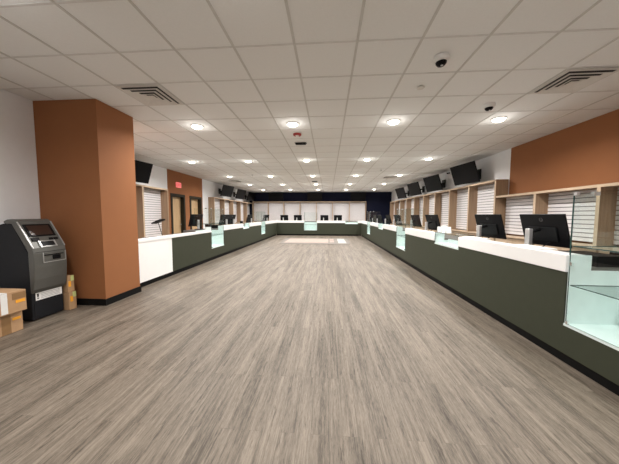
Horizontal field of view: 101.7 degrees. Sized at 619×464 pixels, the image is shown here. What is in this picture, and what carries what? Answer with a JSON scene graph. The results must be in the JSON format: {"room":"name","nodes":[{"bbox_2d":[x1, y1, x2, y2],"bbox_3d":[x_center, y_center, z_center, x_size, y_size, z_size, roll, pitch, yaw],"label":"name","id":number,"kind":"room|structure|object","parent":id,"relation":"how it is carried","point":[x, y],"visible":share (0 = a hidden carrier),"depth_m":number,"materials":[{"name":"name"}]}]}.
{"room":"dispensary retail store","nodes":[
{"label":"dispensary retail store","id":0,"kind":"room"},
{"bbox_2d":[0,88,40,224],"bbox_3d":[-4.419,-0.194,0.574,0.200,3.050,6.520,0,4,4],"label":"wall","id":1,"kind":"structure","parent":0,"point":[19,189],"depth_m":3.53,"materials":[{"name":"white paint"}]},
{"bbox_2d":[33,99,139,298],"bbox_3d":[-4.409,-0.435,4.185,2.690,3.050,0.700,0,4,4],"label":"column","id":2,"kind":"structure","parent":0,"point":[85,156],"depth_m":3.79,"materials":[{"name":"paint"}]},
{"bbox_2d":[76,286,141,305],"bbox_3d":[-3.552,1.043,4.220,0.991,0.100,0.726,0,4,4],"label":"baseboard","id":3,"kind":"structure","parent":2,"relation":"attached to","point":[80,301],"depth_m":3.86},
{"bbox_2d":[136,165,249,233],"bbox_3d":[-5.101,-0.939,11.729,0.200,3.050,14.280,0,4,4],"label":"wall","id":4,"kind":"structure","parent":0,"point":[160,177],"depth_m":10.51,"materials":[{"name":"white paint"}]},
{"bbox_2d":[135,160,152,183],"bbox_3d":[-5.027,-1.698,7.030,0.574,0.573,1.050,1,4,13],"label":"television","id":5,"kind":"object","parent":4,"relation":"attached to","point":[143,170],"visible":0.44,"depth_m":7.23,"materials":[{"name":"black plastic"}]},
{"bbox_2d":[170,193,185,233],"bbox_3d":[-5.214,-0.387,9.905,0.190,2.190,0.940,0,4,4],"label":"door","id":6,"kind":"structure","parent":4,"relation":"in","point":[178,210],"depth_m":10.04,"materials":[{"name":"brown wood"}]},
{"bbox_2d":[189,196,202,229],"bbox_3d":[-5.117,-0.475,11.228,0.190,2.190,1.000,0,4,4],"label":"door","id":7,"kind":"structure","parent":4,"relation":"in","point":[195,202],"depth_m":11.39,"materials":[{"name":"brown wood"}]},
{"bbox_2d":[219,184,233,196],"bbox_3d":[-4.552,-2.187,13.485,0.574,0.573,1.050,1,4,13],"label":"television","id":8,"kind":"object","parent":4,"relation":"attached to","point":[227,191],"visible":1,"depth_m":13.44,"materials":[{"name":"black plastic"}]},
{"bbox_2d":[233,189,245,198],"bbox_3d":[-4.398,-2.326,15.574,0.574,0.573,1.050,1,4,13],"label":"television","id":9,"kind":"object","parent":4,"relation":"attached to","point":[240,194],"visible":1,"depth_m":15.52,"materials":[{"name":"black plastic"}]},
{"bbox_2d":[245,192,255,200],"bbox_3d":[-4.244,-2.465,17.664,0.574,0.573,1.050,1,4,13],"label":"television","id":10,"kind":"object","parent":4,"relation":"attached to","point":[251,196],"visible":0.98,"depth_m":17.61,"materials":[{"name":"black plastic"}]},
{"bbox_2d":[0,234,618,463],"bbox_3d":[-0.130,0.906,7.908,11.000,0.100,21.800,0,4,4],"label":"floor","id":11,"kind":"structure","parent":0,"point":[267,351],"depth_m":2.13,"materials":[{"name":"plastic"}]},
{"bbox_2d":[0,311,22,336],"bbox_3d":[-3.720,1.067,2.756,0.492,0.244,0.600,0,4,4],"label":"cardboard box","id":12,"kind":"object","parent":11,"relation":"on","point":[13,322],"visible":0.69,"depth_m":2.93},
{"bbox_2d":[0,288,26,316],"bbox_3d":[-3.681,0.819,2.730,0.532,0.250,0.625,0,4,4],"label":"cardboard box","id":13,"kind":"object","parent":12,"relation":"on","point":[12,300],"visible":1,"depth_m":2.90,"materials":[{"name":"cardboard"}]},
{"bbox_2d":[0,219,66,320],"bbox_3d":[-3.767,0.478,3.399,0.658,1.307,0.400,0,4,4],"label":"machine","id":14,"kind":"object","parent":11,"relation":"on","point":[33,259],"visible":0.99,"depth_m":3.24,"materials":[{"name":"black plastic"}]},
{"bbox_2d":[63,291,76,309],"bbox_3d":[-3.601,0.997,3.695,0.292,0.259,0.105,0,4,4],"label":"cardboard box","id":15,"kind":"object","parent":11,"relation":"on","point":[69,298],"visible":0.59,"depth_m":3.65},
{"bbox_2d":[62,275,74,291],"bbox_3d":[-3.606,0.748,3.674,0.282,0.238,0.095,0,4,4],"label":"cardboard box","id":16,"kind":"object","parent":15,"relation":"on","point":[69,285],"visible":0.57,"depth_m":3.64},
{"bbox_2d":[136,185,169,238],"bbox_3d":[-5.101,-0.315,8.230,0.320,2.270,1.235,0,4,4],"label":"bay","id":17,"kind":"object","parent":11,"relation":"on","point":[152,202],"visible":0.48,"depth_m":8.29,"materials":[{"name":"brown wood"}]},
{"bbox_2d":[142,185,166,189],"bbox_3d":[-5.111,-1.424,8.130,0.300,0.045,1.180,0,4,4],"label":"shelf","id":18,"kind":"object","parent":17,"relation":"attached to","point":[144,187],"depth_m":8.10,"materials":[{"name":"brown wood"}]},
{"bbox_2d":[138,238,172,286],"bbox_3d":[-3.512,0.600,5.162,0.750,0.860,1.120,0,4,4],"label":"counter base cabinet","id":19,"kind":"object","parent":11,"relation":"on","point":[155,257],"depth_m":5.13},
{"bbox_2d":[138,236,171,242],"bbox_3d":[-3.231,0.147,5.111,0.212,0.048,1.120,0,4,4],"label":"counter ledge","id":20,"kind":"object","parent":19,"relation":"on","point":[157,237],"visible":0.56,"depth_m":5.08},
{"bbox_2d":[140,232,211,274],"bbox_3d":[-3.401,0.499,6.680,0.750,0.860,1.930,0,4,4],"label":"countertop","id":21,"kind":"structure","parent":11,"relation":"on","point":[190,251],"depth_m":6.44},
{"bbox_2d":[151,219,164,235],"bbox_3d":[-3.676,-0.109,6.142,0.230,0.419,0.200,0,4,4],"label":"tablet stand","id":22,"kind":"object","parent":21,"relation":"on","point":[159,220],"visible":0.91,"depth_m":6.13,"materials":[{"name":"silver metal"}]},
{"bbox_2d":[166,231,211,237],"bbox_3d":[-3.119,0.046,6.629,0.212,0.048,1.930,0,4,4],"label":"counter ledge","id":23,"kind":"object","parent":21,"relation":"on","point":[198,232],"visible":0.86,"depth_m":6.38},
{"bbox_2d":[183,229,223,259],"bbox_3d":[-3.361,0.379,8.101,0.880,0.910,0.920,0,4,4],"label":"countertop","id":24,"kind":"structure","parent":11,"relation":"on","point":[217,252],"depth_m":7.95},
{"bbox_2d":[188,214,202,229],"bbox_3d":[-3.615,-0.327,8.148,0.266,0.492,0.560,1,4,16],"label":"monitor","id":25,"kind":"object","parent":24,"relation":"on","point":[198,217],"visible":1,"depth_m":8.07,"materials":[{"name":"black plastic"}]},
{"bbox_2d":[194,208,223,248],"bbox_3d":[-3.177,-0.139,8.053,0.526,1.232,0.916,0,4,4],"label":"glass display case","id":26,"kind":"object","parent":24,"relation":"on","point":[217,236],"visible":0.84,"depth_m":8.50,"materials":[{"name":"clear glass"}]},
{"bbox_2d":[208,197,223,224],"bbox_3d":[-4.752,-0.620,12.970,0.320,2.250,1.200,0,4,4],"label":"bay","id":27,"kind":"object","parent":11,"relation":"on","point":[213,202],"visible":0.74,"depth_m":12.38,"materials":[{"name":"brown wood"}]},
{"bbox_2d":[219,199,232,224],"bbox_3d":[-4.663,-0.701,14.189,0.320,2.250,1.250,0,4,4],"label":"bay","id":28,"kind":"object","parent":11,"relation":"on","point":[224,204],"visible":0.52,"depth_m":13.55,"materials":[{"name":"brown wood"}]},
{"bbox_2d":[212,228,242,255],"bbox_3d":[-3.192,0.285,9.514,0.750,0.910,1.930,0,4,4],"label":"counter base cabinet","id":29,"kind":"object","parent":11,"relation":"on","point":[233,238],"depth_m":9.28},
{"bbox_2d":[219,214,228,224],"bbox_3d":[-3.180,-0.420,9.562,0.266,0.492,0.560,1,4,12],"label":"monitor","id":30,"kind":"object","parent":29,"relation":"on","point":[224,217],"visible":0.92,"depth_m":9.50,"materials":[{"name":"black plastic"}]},
{"bbox_2d":[221,224,242,229],"bbox_3d":[-2.896,-0.197,9.460,0.182,0.158,1.930,0,4,4],"label":"counter ledge","id":31,"kind":"object","parent":29,"relation":"on","point":[232,226],"visible":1,"depth_m":9.33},
{"bbox_2d":[228,214,235,223],"bbox_3d":[-3.127,-0.469,10.288,0.266,0.492,0.560,1,4,12],"label":"monitor","id":32,"kind":"object","parent":29,"relation":"on","point":[231,220],"visible":0.86,"depth_m":10.23,"materials":[{"name":"black plastic"}]},
{"bbox_2d":[229,200,239,223],"bbox_3d":[-4.571,-0.784,15.433,0.320,2.250,1.250,0,4,4],"label":"bay","id":33,"kind":"object","parent":11,"relation":"on","point":[232,204],"visible":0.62,"depth_m":15.47,"materials":[{"name":"brown wood"}]},
{"bbox_2d":[236,201,246,223],"bbox_3d":[-4.479,-0.867,16.677,0.320,2.250,1.250,0,4,4],"label":"bay","id":34,"kind":"object","parent":11,"relation":"on","point":[239,206],"visible":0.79,"depth_m":16.05,"materials":[{"name":"brown wood"}]},
{"bbox_2d":[243,228,249,247],"bbox_3d":[-3.090,0.193,10.897,0.750,0.910,0.850,0,4,4],"label":"countertop","id":35,"kind":"structure","parent":11,"relation":"on","point":[246,232],"depth_m":10.86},
{"bbox_2d":[243,202,251,222],"bbox_3d":[-4.391,-0.947,17.886,0.320,2.250,1.180,0,4,4],"label":"bay","id":36,"kind":"object","parent":11,"relation":"on","point":[245,205],"visible":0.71,"depth_m":17.29,"materials":[{"name":"brown wood"}]},
{"bbox_2d":[243,224,260,245],"bbox_3d":[-2.986,0.099,12.315,0.750,0.910,2.000,0,4,4],"label":"countertop","id":37,"kind":"structure","parent":11,"relation":"on","point":[255,231],"depth_m":12.21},
{"bbox_2d":[252,202,267,221],"bbox_3d":[-3.609,-1.049,18.626,1.130,2.360,0.320,0,4,4],"label":"bay","id":38,"kind":"object","parent":11,"relation":"on","point":[257,216],"visible":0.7,"depth_m":18.69,"materials":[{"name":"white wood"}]},
{"bbox_2d":[261,222,276,238],"bbox_3d":[-2.735,-0.127,15.719,0.750,0.910,3.100,0,4,4],"label":"countertop","id":39,"kind":"structure","parent":11,"relation":"on","point":[270,229],"depth_m":15.40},
{"bbox_2d":[268,202,282,220],"bbox_3d":[-2.472,-1.041,18.543,1.150,2.360,0.320,0,4,4],"label":"bay","id":40,"kind":"object","parent":11,"relation":"on","point":[275,210],"visible":0.49,"depth_m":18.61,"materials":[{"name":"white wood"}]},
{"bbox_2d":[277,223,303,235],"bbox_3d":[-1.283,-0.245,17.538,1.880,0.910,0.750,0,4,4],"label":"countertop","id":41,"kind":"structure","parent":11,"relation":"on","point":[282,228],"depth_m":17.17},
{"bbox_2d":[277,220,303,222],"bbox_3d":[-1.303,-0.710,17.212,1.880,0.158,0.182,0,4,4],"label":"counter ledge","id":42,"kind":"object","parent":41,"relation":"on","point":[278,221],"visible":0.98,"depth_m":17.12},
{"bbox_2d":[283,202,299,219],"bbox_3d":[-1.305,-1.032,18.457,1.190,2.360,0.320,0,4,4],"label":"bay","id":43,"kind":"object","parent":11,"relation":"on","point":[290,209],"visible":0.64,"depth_m":18.52,"materials":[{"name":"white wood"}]},
{"bbox_2d":[300,202,315,220],"bbox_3d":[-0.118,-1.024,18.371,1.190,2.360,0.320,0,4,4],"label":"bay","id":44,"kind":"object","parent":11,"relation":"on","point":[309,208],"visible":0.47,"depth_m":18.44,"materials":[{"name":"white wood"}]},
{"bbox_2d":[304,230,316,235],"bbox_3d":[0.098,-0.239,17.502,0.880,0.910,0.880,0,4,4],"label":"countertop","id":45,"kind":"structure","parent":11,"relation":"on","point":[306,232],"depth_m":17.10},
{"bbox_2d":[304,212,316,229],"bbox_3d":[0.086,-0.747,17.286,0.876,1.232,0.526,0,4,4],"label":"glass display case","id":46,"kind":"object","parent":45,"relation":"on","point":[307,225],"visible":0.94,"depth_m":17.53,"materials":[{"name":"clear glass"}]},
{"bbox_2d":[279,238,349,243],"bbox_3d":[0.334,0.475,13.523,3.700,0.014,2.900,0,4,4],"label":"floor mat","id":47,"kind":"object","parent":11,"relation":"on","point":[286,240],"visible":1,"depth_m":13.16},
{"bbox_2d":[316,202,331,220],"bbox_3d":[1.059,-1.015,18.285,1.170,2.360,0.320,0,4,4],"label":"bay","id":48,"kind":"object","parent":11,"relation":"on","point":[322,208],"visible":0.48,"depth_m":18.35,"materials":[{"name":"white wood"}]},
{"bbox_2d":[317,223,344,235],"bbox_3d":[1.475,-0.224,17.337,1.890,0.910,0.750,0,4,4],"label":"countertop","id":49,"kind":"structure","parent":11,"relation":"on","point":[323,229],"depth_m":16.97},
{"bbox_2d":[317,221,344,222],"bbox_3d":[1.454,-0.690,17.010,1.890,0.158,0.182,0,4,4],"label":"counter ledge","id":50,"kind":"object","parent":49,"relation":"on","point":[317,221],"visible":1,"depth_m":16.92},
{"bbox_2d":[334,215,341,220],"bbox_3d":[1.954,-0.919,17.302,0.549,0.482,0.261,0,4,4],"label":"monitor","id":51,"kind":"object","parent":49,"relation":"on","point":[336,217],"visible":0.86,"depth_m":17.34,"materials":[{"name":"black plastic"}]},
{"bbox_2d":[332,202,348,221],"bbox_3d":[2.240,-1.006,18.198,1.200,2.360,0.320,0,4,4],"label":"bay","id":52,"kind":"object","parent":11,"relation":"on","point":[338,208],"visible":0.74,"depth_m":18.26,"materials":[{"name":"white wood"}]},
{"bbox_2d":[345,224,357,235],"bbox_3d":[2.841,-0.214,17.237,0.850,0.910,0.750,0,4,4],"label":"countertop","id":53,"kind":"structure","parent":11,"relation":"on","point":[350,229],"depth_m":16.87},
{"bbox_2d":[349,201,365,221],"bbox_3d":[3.437,-0.998,18.111,1.200,2.360,0.320,0,4,4],"label":"bay","id":54,"kind":"object","parent":11,"relation":"on","point":[357,210],"visible":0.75,"depth_m":18.18,"materials":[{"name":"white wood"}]},
{"bbox_2d":[361,223,367,239],"bbox_3d":[3.714,-0.095,15.472,0.750,0.910,2.650,0,4,4],"label":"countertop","id":55,"kind":"structure","parent":11,"relation":"on","point":[363,226],"depth_m":15.21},
{"bbox_2d":[370,225,378,246],"bbox_3d":[3.467,0.129,12.114,0.750,0.910,2.100,0,4,4],"label":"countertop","id":56,"kind":"structure","parent":11,"relation":"on","point":[373,230],"depth_m":11.94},
{"bbox_2d":[378,229,382,248],"bbox_3d":[3.355,0.229,10.596,0.750,0.910,0.950,0,4,4],"label":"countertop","id":57,"kind":"structure","parent":11,"relation":"on","point":[380,232],"depth_m":10.56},
{"bbox_2d":[382,227,404,257],"bbox_3d":[3.247,0.327,9.128,0.750,0.910,2.000,0,4,4],"label":"counter base cabinet","id":58,"kind":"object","parent":11,"relation":"on","point":[389,236],"depth_m":9.01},
{"bbox_2d":[383,224,400,230],"bbox_3d":[2.953,-0.160,9.118,0.182,0.158,2.000,0,4,4],"label":"counter ledge","id":59,"kind":"object","parent":58,"relation":"on","point":[385,226],"visible":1,"depth_m":8.98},
{"bbox_2d":[393,215,401,225],"bbox_3d":[3.280,-0.403,9.540,0.266,0.492,0.560,0,4,-4],"label":"monitor","id":60,"kind":"object","parent":58,"relation":"on","point":[397,218],"visible":0.88,"depth_m":9.55,"materials":[{"name":"black plastic"}]},
{"bbox_2d":[410,215,421,227],"bbox_3d":[3.499,-0.329,8.433,0.266,0.492,0.560,0,4,-4],"label":"monitor","id":61,"kind":"object","parent":58,"relation":"on","point":[415,218],"visible":0.86,"depth_m":8.41,"materials":[{"name":"black plastic"}]},
{"bbox_2d":[390,201,398,224],"bbox_3d":[5.569,-0.854,16.564,0.320,2.290,1.255,0,4,4],"label":"bay","id":62,"kind":"object","parent":11,"relation":"on","point":[394,206],"visible":0.56,"depth_m":16.98,"materials":[{"name":"brown wood"}]},
{"bbox_2d":[395,200,404,225],"bbox_3d":[5.479,-0.773,15.342,0.320,2.290,1.200,0,4,4],"label":"bay","id":63,"kind":"object","parent":11,"relation":"on","point":[401,203],"visible":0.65,"depth_m":14.73,"materials":[{"name":"brown wood"}]},
{"bbox_2d":[396,247,405,262],"bbox_3d":[3.203,0.425,7.646,0.880,0.910,0.970,0,4,4],"label":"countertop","id":64,"kind":"structure","parent":11,"relation":"on","point":[400,253],"depth_m":7.64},
{"bbox_2d":[396,208,424,250],"bbox_3d":[3.022,-0.096,7.625,0.526,1.232,0.966,0,4,4],"label":"glass display case","id":65,"kind":"object","parent":64,"relation":"on","point":[400,235],"visible":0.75,"depth_m":8.11,"materials":[{"name":"clear glass"}]},
{"bbox_2d":[400,198,411,227],"bbox_3d":[5.391,-0.694,14.148,0.320,2.290,1.200,0,4,4],"label":"bay","id":66,"kind":"object","parent":11,"relation":"on","point":[407,213],"visible":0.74,"depth_m":13.54,"materials":[{"name":"brown wood"}]},
{"bbox_2d":[406,197,419,227],"bbox_3d":[5.303,-0.615,12.954,0.320,2.290,1.200,0,4,4],"label":"bay","id":67,"kind":"object","parent":11,"relation":"on","point":[415,204],"visible":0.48,"depth_m":12.34,"materials":[{"name":"brown wood"}]},
{"bbox_2d":[414,195,429,229],"bbox_3d":[5.215,-0.535,11.760,0.320,2.290,1.200,0,4,4],"label":"bay","id":68,"kind":"object","parent":11,"relation":"on","point":[424,206],"visible":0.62,"depth_m":11.17,"materials":[{"name":"brown wood"}]},
{"bbox_2d":[405,234,457,281],"bbox_3d":[3.031,0.522,6.193,0.750,0.910,1.960,0,4,4],"label":"counter base cabinet","id":69,"kind":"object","parent":11,"relation":"on","point":[419,252],"depth_m":5.95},
{"bbox_2d":[405,228,434,240],"bbox_3d":[2.737,0.035,6.182,0.182,0.158,1.960,0,4,4],"label":"counter ledge","id":70,"kind":"object","parent":69,"relation":"on","point":[430,235],"visible":0.91,"depth_m":5.97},
{"bbox_2d":[425,215,440,230],"bbox_3d":[3.022,-0.188,6.307,0.266,0.492,0.560,0,4,-4],"label":"monitor","id":71,"kind":"object","parent":69,"relation":"on","point":[432,223],"visible":0.87,"depth_m":6.31,"materials":[{"name":"black plastic"}]},
{"bbox_2d":[422,193,441,231],"bbox_3d":[5.128,-0.456,10.566,0.320,2.290,1.200,0,4,4],"label":"bay","id":72,"kind":"object","parent":11,"relation":"on","point":[435,199],"visible":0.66,"depth_m":9.96,"materials":[{"name":"brown wood"}]},
{"bbox_2d":[433,238,458,295],"bbox_3d":[2.924,0.619,4.735,0.750,0.910,0.970,0,4,4],"label":"counter base cabinet","id":73,"kind":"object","parent":11,"relation":"on","point":[445,267],"depth_m":4.71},
{"bbox_2d":[434,232,473,249],"bbox_3d":[2.690,0.152,4.721,0.280,0.243,0.966,0,4,4],"label":"glass display case","id":74,"kind":"object","parent":73,"relation":"on","point":[439,237],"visible":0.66,"depth_m":5.04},
{"bbox_2d":[435,189,457,234],"bbox_3d":[5.040,-0.377,9.372,0.320,2.290,1.200,0,4,4],"label":"bay","id":75,"kind":"object","parent":11,"relation":"on","point":[449,197],"visible":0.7,"depth_m":8.79,"materials":[{"name":"brown wood"}]},
{"bbox_2d":[449,185,478,236],"bbox_3d":[4.952,-0.297,8.178,0.320,2.290,1.200,0,4,4],"label":"bay","id":76,"kind":"object","parent":11,"relation":"on","point":[467,196],"visible":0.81,"depth_m":8.06,"materials":[{"name":"brown wood"}]},
{"bbox_2d":[450,185,468,189],"bbox_3d":[4.965,-1.417,8.102,0.300,0.045,1.200,0,4,4],"label":"shelf","id":77,"kind":"object","parent":76,"relation":"attached to","point":[464,187],"depth_m":8.06,"materials":[{"name":"brown wood"}]},
{"bbox_2d":[467,179,508,240],"bbox_3d":[4.864,-0.218,6.983,0.320,2.290,1.200,0,4,4],"label":"bay","id":78,"kind":"object","parent":11,"relation":"on","point":[488,203],"visible":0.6,"depth_m":6.82,"materials":[{"name":"brown wood"}]},
{"bbox_2d":[469,179,508,186],"bbox_3d":[4.877,-1.338,6.908,0.300,0.045,1.200,0,4,4],"label":"shelf","id":79,"kind":"object","parent":78,"relation":"attached to","point":[488,183],"depth_m":6.79,"materials":[{"name":"brown wood"}]},
{"bbox_2d":[495,192,549,244],"bbox_3d":[4.773,0.074,5.763,0.320,1.870,1.220,0,4,4],"label":"bay","id":80,"kind":"object","parent":11,"relation":"on","point":[530,202],"visible":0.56,"depth_m":5.83,"materials":[{"name":"brown wood"}]},
{"bbox_2d":[496,192,535,197],"bbox_3d":[4.785,-0.837,5.702,0.300,0.045,1.220,0,4,4],"label":"shelf","id":81,"kind":"object","parent":80,"relation":"attached to","point":[530,194],"depth_m":5.68,"materials":[{"name":"brown wood"}]},
{"bbox_2d":[457,247,618,361],"bbox_3d":[2.817,0.715,3.289,0.750,0.910,1.935,0,4,4],"label":"counter base cabinet","id":82,"kind":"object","parent":11,"relation":"on","point":[529,299],"depth_m":2.90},
{"bbox_2d":[475,214,506,238],"bbox_3d":[2.915,-0.046,4.174,0.266,0.492,0.560,0,4,-4],"label":"monitor","id":83,"kind":"object","parent":82,"relation":"on","point":[488,225],"visible":0.88,"depth_m":4.13,"materials":[{"name":"black plastic"}]},
{"bbox_2d":[458,237,581,271],"bbox_3d":[2.523,0.228,3.279,0.182,0.158,1.935,0,4,4],"label":"counter ledge","id":84,"kind":"object","parent":82,"relation":"on","point":[553,259],"visible":0.91,"depth_m":2.85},
{"bbox_2d":[462,236,490,239],"bbox_3d":[2.622,0.095,3.984,0.190,0.010,0.440,0,4,4],"label":"folder","id":85,"kind":"object","parent":84,"relation":"on","point":[477,238],"visible":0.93,"depth_m":3.84,"materials":[{"name":"white paper"}]},
{"bbox_2d":[509,244,556,249],"bbox_3d":[2.541,0.168,2.889,0.190,0.010,0.440,0,4,4],"label":"folder","id":86,"kind":"object","parent":84,"relation":"on","point":[520,245],"visible":1,"depth_m":2.83,"materials":[{"name":"white paper"}]},
{"bbox_2d":[519,214,571,247],"bbox_3d":[2.805,0.025,3.091,0.266,0.492,0.560,0,4,-4],"label":"monitor","id":87,"kind":"object","parent":82,"relation":"on","point":[540,229],"visible":0.92,"depth_m":3.04,"materials":[{"name":"black plastic"}]},
{"bbox_2d":[558,250,618,267],"bbox_3d":[2.771,0.260,2.486,0.268,0.100,0.400,0,4,4],"label":"box","id":88,"kind":"object","parent":82,"relation":"on","point":[597,260],"visible":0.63,"depth_m":2.30,"materials":[{"name":"black plastic"}]},
{"bbox_2d":[535,184,618,252],"bbox_3d":[4.683,0.154,4.549,0.320,1.870,1.220,0,4,4],"label":"bay","id":89,"kind":"object","parent":11,"relation":"on","point":[594,220],"visible":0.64,"depth_m":4.29,"materials":[{"name":"brown wood"}]},
{"bbox_2d":[536,184,600,193],"bbox_3d":[4.695,-0.756,4.488,0.300,0.045,1.220,0,4,4],"label":"shelf","id":90,"kind":"object","parent":89,"relation":"attached to","point":[590,188],"depth_m":4.43,"materials":[{"name":"brown wood"}]},
{"bbox_2d":[561,325,618,395],"bbox_3d":[2.775,0.812,1.832,0.880,0.910,0.985,0,4,4],"label":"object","id":91,"kind":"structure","parent":11,"relation":"on","point":[597,361],"depth_m":2.10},
{"bbox_2d":[563,190,618,350],"bbox_3d":[2.594,0.291,1.811,0.526,1.232,0.981,0,4,4],"label":"glass display case","id":92,"kind":"object","parent":91,"relation":"on","point":[592,297],"visible":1,"depth_m":2.30,"materials":[{"name":"clear glass"}]},
{"bbox_2d":[570,285,618,299],"bbox_3d":[2.576,0.522,1.827,0.440,0.008,0.941,0,4,4],"label":"glass shelf","id":93,"kind":"object","parent":92,"relation":"attached to","point":[584,287],"depth_m":2.29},
{"bbox_2d":[573,246,618,252],"bbox_3d":[2.577,0.163,1.803,0.440,0.008,0.941,0,4,4],"label":"glass shelf","id":94,"kind":"object","parent":92,"relation":"attached to","point":[573,246],"depth_m":2.26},
{"bbox_2d":[595,182,618,253],"bbox_3d":[4.594,0.235,3.335,0.320,1.870,1.220,0,4,4],"label":"bay","id":95,"kind":"object","parent":11,"relation":"on","point":[616,184],"visible":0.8,"depth_m":3.87,"materials":[{"name":"brown wood"}]},
{"bbox_2d":[601,182,618,186],"bbox_3d":[4.606,-0.675,3.274,0.300,0.045,1.220,0,4,4],"label":"shelf","id":96,"kind":"object","parent":95,"relation":"attached to","point":[616,184],"depth_m":3.79,"materials":[{"name":"brown wood"}]},
{"bbox_3d":[-2.945,0.004,13.748,0.880,0.910,0.870,0,4,4],"label":"countertop","id":97,"kind":"structure","parent":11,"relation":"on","visible":0},
{"bbox_2d":[251,211,264,233],"bbox_3d":[-2.762,-0.515,13.700,0.526,1.232,0.866,0,4,4],"label":"glass display case","id":98,"kind":"object","parent":97,"relation":"on","point":[262,223],"visible":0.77,"depth_m":14.12,"materials":[{"name":"clear glass"}]},
{"bbox_3d":[3.645,0.026,13.651,0.880,0.910,1.000,0,4,4],"label":"countertop","id":99,"kind":"structure","parent":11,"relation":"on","visible":0},
{"bbox_2d":[367,211,373,234],"bbox_3d":[3.464,-0.495,13.630,0.526,1.232,0.996,0,4,4],"label":"glass display case","id":100,"kind":"object","parent":99,"relation":"on","point":[368,223],"visible":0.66,"depth_m":14.13,"materials":[{"name":"clear glass"}]},
{"bbox_2d":[0,0,618,192],"bbox_3d":[-0.123,-2.246,7.698,11.000,0.122,21.800,0,4,4],"label":"ceiling","id":101,"kind":"structure","parent":0,"point":[240,70],"depth_m":3.02,"materials":[{"name":"tile"}]},
{"bbox_2d":[115,85,183,105],"bbox_3d":[-2.208,-1.897,3.534,0.580,0.030,0.580,0,4,4],"label":"ceiling vent","id":102,"kind":"object","parent":101,"relation":"in","point":[149,95],"visible":1,"depth_m":3.48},
{"bbox_2d":[190,124,203,129],"bbox_3d":[-2.115,-1.969,4.748,0.236,0.049,0.236,0,4,4],"label":"ceiling light","id":103,"kind":"object","parent":101,"relation":"attached to","point":[195,126],"visible":1,"depth_m":4.69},
{"bbox_2d":[286,122,298,126],"bbox_3d":[-0.310,-1.955,4.616,0.236,0.049,0.236,0,4,4],"label":"ceiling light","id":104,"kind":"object","parent":101,"relation":"attached to","point":[290,124],"visible":1,"depth_m":4.56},
{"bbox_2d":[387,119,400,124],"bbox_3d":[1.495,-1.942,4.484,0.236,0.049,0.236,0,4,4],"label":"ceiling light","id":105,"kind":"object","parent":101,"relation":"attached to","point":[392,121],"visible":1,"depth_m":4.43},
{"bbox_2d":[433,52,449,67],"bbox_3d":[1.391,-1.797,2.662,0.160,0.098,0.160,0,4,4],"label":"security camera","id":106,"kind":"object","parent":101,"relation":"attached to","point":[441,59],"visible":1,"depth_m":2.62,"materials":[{"name":"white plastic"}]},
{"bbox_2d":[483,102,495,110],"bbox_3d":[2.697,-1.868,3.787,0.160,0.098,0.160,0,4,4],"label":"security camera","id":107,"kind":"object","parent":101,"relation":"attached to","point":[489,106],"visible":1,"depth_m":3.74,"materials":[{"name":"white plastic"}]},
{"bbox_2d":[490,116,506,122],"bbox_3d":[3.270,-1.929,4.354,0.236,0.049,0.236,0,4,4],"label":"ceiling light","id":108,"kind":"object","parent":101,"relation":"attached to","point":[502,118],"visible":1,"depth_m":4.31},
{"bbox_2d":[529,67,618,93],"bbox_3d":[3.263,-1.857,3.134,0.580,0.030,0.580,0,4,4],"label":"ceiling vent","id":109,"kind":"object","parent":101,"relation":"in","point":[571,80],"visible":1,"depth_m":3.08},
{"bbox_2d":[249,192,391,224],"bbox_3d":[0.665,-1.380,18.551,11.000,3.050,0.200,0,4,4],"label":"wall","id":110,"kind":"structure","parent":0,"point":[378,202],"depth_m":18.24,"materials":[{"name":"blue paint"}]},
{"bbox_2d":[268,193,282,200],"bbox_3d":[-2.406,-2.541,18.268,1.050,0.573,0.574,0,4,4],"label":"television","id":111,"kind":"object","parent":110,"relation":"attached to","point":[272,196],"visible":1,"depth_m":18.08,"materials":[{"name":"black plastic"}]},
{"bbox_2d":[307,192,321,200],"bbox_3d":[0.387,-2.520,18.064,1.050,0.573,0.574,0,4,4],"label":"television","id":112,"kind":"object","parent":110,"relation":"attached to","point":[313,196],"visible":1,"depth_m":17.87,"materials":[{"name":"black plastic"}]},
{"bbox_2d":[350,192,365,200],"bbox_3d":[3.429,-2.498,17.842,1.050,0.573,0.574,0,4,4],"label":"television","id":113,"kind":"object","parent":110,"relation":"attached to","point":[355,196],"visible":1,"depth_m":17.65,"materials":[{"name":"black plastic"}]},
{"bbox_2d":[392,109,618,245],"bbox_3d":[5.176,-0.623,7.366,0.200,3.050,21.500,0,4,4],"label":"wall","id":114,"kind":"structure","parent":0,"point":[586,153],"depth_m":4.92,"materials":[{"name":"paint"}]},
{"bbox_2d":[395,187,409,198],"bbox_3d":[5.265,-2.162,14.070,0.574,0.573,1.050,0,4,-5],"label":"television","id":115,"kind":"object","parent":114,"relation":"attached to","point":[400,192],"visible":0.99,"depth_m":14.01,"materials":[{"name":"black plastic"}]},
{"bbox_2d":[407,182,424,195],"bbox_3d":[5.104,-2.017,11.881,0.574,0.573,1.050,0,4,-5],"label":"television","id":116,"kind":"object","parent":114,"relation":"attached to","point":[414,189],"visible":1,"depth_m":11.83,"materials":[{"name":"black plastic"}]},
{"bbox_2d":[423,174,445,191],"bbox_3d":[4.950,-1.878,9.791,0.574,0.573,1.050,0,4,-5],"label":"television","id":117,"kind":"object","parent":114,"relation":"attached to","point":[432,183],"visible":1,"depth_m":9.74,"materials":[{"name":"black plastic"}]},
{"bbox_2d":[450,160,480,185],"bbox_3d":[4.783,-1.727,7.522,0.574,0.573,1.050,0,4,-5],"label":"television","id":118,"kind":"object","parent":114,"relation":"attached to","point":[465,173],"visible":1,"depth_m":7.45,"materials":[{"name":"black plastic"}]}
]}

